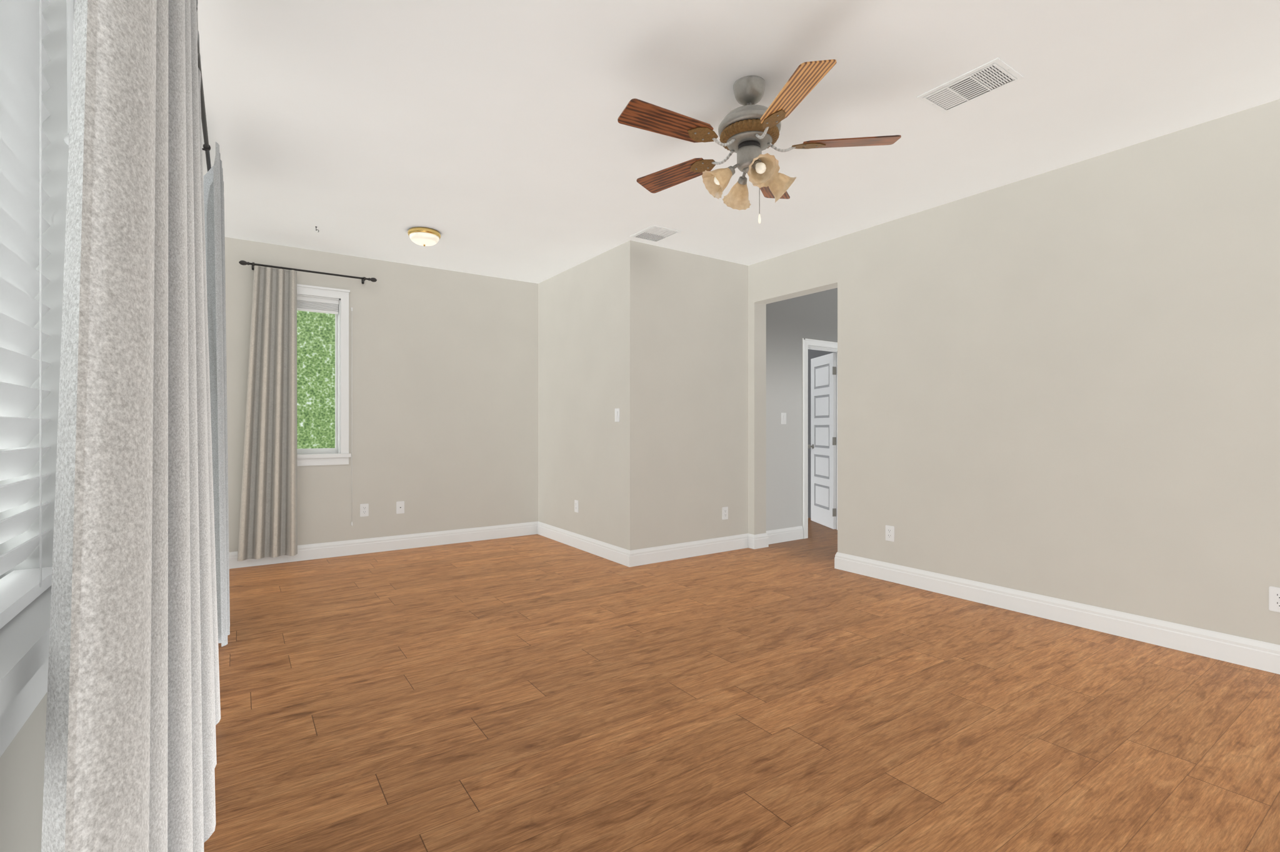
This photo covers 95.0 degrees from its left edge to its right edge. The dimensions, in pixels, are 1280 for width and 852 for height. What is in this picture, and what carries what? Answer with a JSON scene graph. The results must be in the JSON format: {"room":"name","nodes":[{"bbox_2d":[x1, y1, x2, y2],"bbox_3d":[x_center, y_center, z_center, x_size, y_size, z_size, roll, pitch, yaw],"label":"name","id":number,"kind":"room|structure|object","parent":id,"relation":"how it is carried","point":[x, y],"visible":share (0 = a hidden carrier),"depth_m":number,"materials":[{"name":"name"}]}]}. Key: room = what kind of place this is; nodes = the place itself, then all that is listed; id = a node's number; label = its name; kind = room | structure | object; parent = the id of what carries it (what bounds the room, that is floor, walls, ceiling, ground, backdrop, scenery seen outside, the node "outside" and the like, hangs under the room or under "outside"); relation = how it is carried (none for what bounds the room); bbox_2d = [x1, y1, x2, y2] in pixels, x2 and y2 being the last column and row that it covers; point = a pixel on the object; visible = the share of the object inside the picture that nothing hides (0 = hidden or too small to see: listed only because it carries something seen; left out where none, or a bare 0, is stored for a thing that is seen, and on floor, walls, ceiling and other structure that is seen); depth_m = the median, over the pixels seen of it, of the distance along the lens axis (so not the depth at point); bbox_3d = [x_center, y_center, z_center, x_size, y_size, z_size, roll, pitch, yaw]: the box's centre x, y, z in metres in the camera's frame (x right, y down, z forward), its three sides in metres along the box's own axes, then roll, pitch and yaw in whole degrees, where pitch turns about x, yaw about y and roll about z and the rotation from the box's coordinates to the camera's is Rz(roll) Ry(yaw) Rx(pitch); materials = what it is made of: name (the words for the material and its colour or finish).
{"room":"empty living room","nodes":[
{"label":"empty living room","id":0,"kind":"room"},
{"bbox_2d":[0,691,47,851],"bbox_3d":[-1.472,-0.190,1.612,0.160,2.740,7.844,0,0,-35],"label":"wall","id":1,"kind":"structure","parent":0,"point":[22,765],"depth_m":0.74,"materials":[{"name":"paint"}]},
{"bbox_2d":[0,0,74,757],"bbox_3d":[-0.620,-0.470,0.436,0.152,1.640,1.360,0,0,-35],"label":"window","id":2,"kind":"structure","parent":1,"relation":"in","point":[24,640],"depth_m":0.92,"materials":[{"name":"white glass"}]},
{"bbox_2d":[0,0,73,629],"bbox_3d":[-0.602,-0.483,0.448,0.088,1.446,1.148,0,0,-35],"label":"window blinds","id":3,"kind":"object","parent":2,"relation":"attached to","point":[25,170],"visible":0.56,"depth_m":0.83,"materials":[{"name":"white plastic"}]},
{"bbox_2d":[41,0,229,851],"bbox_3d":[-1.439,-0.122,1.874,0.183,2.565,4.268,0,0,-35],"label":"curtain","id":4,"kind":"object","parent":1,"relation":"attached to","point":[140,612],"visible":1,"depth_m":0.62,"materials":[{"name":"white fabric"}]},
{"bbox_2d":[225,236,538,552],"bbox_3d":[-2.305,-0.190,5.701,3.098,2.740,0.160,0,0,-35],"label":"wall","id":5,"kind":"structure","parent":0,"point":[442,400],"depth_m":5.69,"materials":[{"name":"paint"}]},
{"bbox_2d":[237,260,376,561],"bbox_3d":[-2.874,-0.135,5.123,1.062,2.480,0.140,0,0,-35],"label":"curtain","id":6,"kind":"object","parent":5,"relation":"attached to","point":[268,524],"visible":1,"depth_m":4.94,"materials":[{"name":"grey fabric"}]},
{"bbox_2d":[296,284,351,466],"bbox_3d":[-2.936,-0.444,5.221,0.635,1.588,0.147,0,0,-35],"label":"window","id":7,"kind":"structure","parent":5,"relation":"in","point":[320,300],"depth_m":5.31,"materials":[{"name":"clear glass"}]},
{"bbox_2d":[360,503,368,516],"bbox_3d":[-2.552,0.780,5.429,0.072,0.117,0.008,0,0,-35],"label":"outlet","id":8,"kind":"object","parent":5,"relation":"attached to","point":[364,510],"visible":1,"depth_m":5.43,"materials":[{"name":"white plastic"}]},
{"bbox_2d":[229,521,536,569],"bbox_3d":[-2.309,1.113,5.591,2.908,0.135,0.017,0,0,-34],"label":"baseboard","id":9,"kind":"structure","parent":5,"relation":"attached to","point":[334,549],"depth_m":5.55,"materials":[{"name":"white wood"}]},
{"bbox_2d":[396,501,404,514],"bbox_3d":[-2.292,0.780,5.608,0.072,0.117,0.008,0,0,-35],"label":"outlet","id":10,"kind":"object","parent":5,"relation":"attached to","point":[400,507],"visible":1,"depth_m":5.61,"materials":[{"name":"white plastic"}]},
{"bbox_2d":[538,244,622,548],"bbox_3d":[-0.568,-0.190,5.766,0.160,2.740,1.701,0,0,-35],"label":"wall","id":11,"kind":"structure","parent":0,"point":[580,376],"depth_m":5.59,"materials":[{"name":"paint"}]},
{"bbox_2d":[574,500,578,513],"bbox_3d":[-0.619,0.780,5.693,0.008,0.117,0.072,0,0,-35],"label":"outlet","id":12,"kind":"object","parent":11,"relation":"attached to","point":[575,506],"visible":1,"depth_m":5.69,"materials":[{"name":"white plastic"}]},
{"bbox_2d":[536,521,631,567],"bbox_3d":[-0.595,1.113,5.649,0.017,0.135,1.814,0,0,-34],"label":"baseboard","id":13,"kind":"structure","parent":11,"relation":"attached to","point":[616,554],"depth_m":5.49,"materials":[{"name":"white wood"}]},
{"bbox_2d":[615,408,619,421],"bbox_3d":[-0.202,-0.094,5.082,0.012,0.117,0.072,0,0,-35],"label":"light switch","id":14,"kind":"object","parent":11,"relation":"attached to","point":[617,415],"visible":1,"depth_m":5.07,"materials":[{"name":"white plastic"}]},
{"bbox_2d":[622,240,837,550],"bbox_3d":[1.359,-0.190,5.983,3.582,2.740,0.124,0,0,-35],"label":"wall","id":15,"kind":"structure","parent":0,"point":[685,397],"depth_m":5.36,"materials":[{"name":"paint"}]},
{"bbox_2d":[631,533,754,566],"bbox_3d":[0.494,1.113,5.298,1.376,0.135,0.033,0,0,-34],"label":"baseboard","id":16,"kind":"structure","parent":15,"relation":"attached to","point":[646,556],"depth_m":5.28,"materials":[{"name":"white wood"}]},
{"bbox_2d":[721,506,728,519],"bbox_3d":[0.804,0.823,5.527,0.072,0.117,0.008,0,0,-35],"label":"electrical outlet","id":17,"kind":"object","parent":15,"relation":"attached to","point":[724,513],"visible":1,"depth_m":5.52,"materials":[{"name":"white plastic"}]},
{"bbox_2d":[756,526,803,548],"bbox_3d":[1.450,1.113,5.956,0.624,0.135,0.033,0,0,-34],"label":"baseboard","id":18,"kind":"structure","parent":15,"relation":"attached to","point":[795,533],"depth_m":5.93,"materials":[{"name":"white wood"}]},
{"bbox_2d":[781,413,786,424],"bbox_3d":[1.469,-0.077,5.976,0.072,0.117,0.012,0,0,-35],"label":"light switch","id":19,"kind":"object","parent":15,"relation":"attached to","point":[783,418],"visible":1,"depth_m":5.97,"materials":[{"name":"white plastic"}]},
{"bbox_2d":[802,338,837,538],"bbox_3d":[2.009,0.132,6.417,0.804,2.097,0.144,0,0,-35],"label":"door frame","id":20,"kind":"structure","parent":15,"relation":"attached to","point":[817,345],"depth_m":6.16,"materials":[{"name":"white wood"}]},
{"bbox_2d":[808,353,836,529],"bbox_3d":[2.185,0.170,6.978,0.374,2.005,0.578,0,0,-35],"label":"closet door","id":21,"kind":"structure","parent":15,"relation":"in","point":[822,446],"depth_m":6.92,"materials":[{"name":"white wood"}]},
{"bbox_2d":[197,0,1279,283],"bbox_3d":[0.941,-1.620,3.998,6.840,0.120,9.044,0,0,-35],"label":"ceiling","id":22,"kind":"structure","parent":0,"point":[491,137],"depth_m":2.86,"materials":[{"name":"paint"}]},
{"bbox_2d":[407,226,440,246],"bbox_3d":[-1.730,-1.501,4.705,0.252,0.118,0.252,0,0,-35],"label":"ceiling light","id":23,"kind":"object","parent":22,"relation":"attached to","point":[424,236],"visible":1,"depth_m":4.63,"materials":[{"name":"white glass"}]},
{"bbox_2d":[630,225,681,242],"bbox_3d":[0.124,-1.556,4.752,0.273,0.009,0.332,0,0,-35],"label":"ceiling vent","id":24,"kind":"object","parent":22,"relation":"in","point":[655,233],"visible":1,"depth_m":4.74,"materials":[{"name":"white metal"}]},
{"bbox_2d":[617,59,901,223],"bbox_3d":[0.465,-1.236,2.671,1.234,0.648,1.261,0,0,-35],"label":"ceiling fan","id":25,"kind":"object","parent":22,"relation":"hanging from","point":[749,131],"visible":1,"depth_m":2.59,"materials":[{"name":"brown wood"}]},
{"bbox_2d":[916,57,1024,113],"bbox_3d":[1.513,-1.556,2.697,0.246,0.009,0.360,0,0,-35],"label":"ceiling vent","id":26,"kind":"object","parent":22,"relation":"in","point":[989,77],"visible":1,"depth_m":2.68,"materials":[{"name":"white metal"}]},
{"bbox_2d":[203,518,1279,851],"bbox_3d":[0.941,1.240,3.998,6.840,0.120,9.044,0,0,-35],"label":"floor","id":27,"kind":"structure","parent":0,"point":[536,693],"depth_m":2.38,"materials":[{"name":"brown wood"}]},
{"bbox_2d":[748,98,1279,645],"bbox_3d":[2.778,-0.190,3.331,0.160,2.740,5.863,0,0,-35],"label":"wall","id":28,"kind":"structure","parent":0,"point":[1062,382],"depth_m":3.46,"materials":[{"name":"paint"}]},
{"bbox_2d":[885,525,894,541],"bbox_3d":[1.900,0.818,4.460,0.008,0.117,0.072,0,0,-35],"label":"outlet","id":29,"kind":"object","parent":28,"relation":"attached to","point":[889,533],"visible":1,"depth_m":4.46,"materials":[{"name":"white plastic"}]},
{"bbox_2d":[834,552,1279,674],"bbox_3d":[2.947,1.113,2.929,0.017,0.135,4.690,0,0,-34],"label":"baseboard","id":30,"kind":"structure","parent":28,"relation":"attached to","point":[1249,653],"depth_m":3.42,"materials":[{"name":"white wood"}]},
{"bbox_2d":[1268,586,1279,612],"bbox_3d":[3.047,0.830,2.792,0.008,0.117,0.072,0,0,-35],"label":"outlet","id":31,"kind":"object","parent":28,"relation":"attached to","point":[1274,599],"visible":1,"depth_m":2.80,"materials":[{"name":"white plastic"}]},
{"label":"outside","id":32,"kind":"structure","parent":0,"visible":0},
{"bbox_2d":[296,310,334,448],"bbox_3d":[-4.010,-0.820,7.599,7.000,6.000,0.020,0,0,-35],"label":"trees","id":33,"kind":"object","parent":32,"point":[329,377],"depth_m":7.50,"materials":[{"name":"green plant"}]}
]}

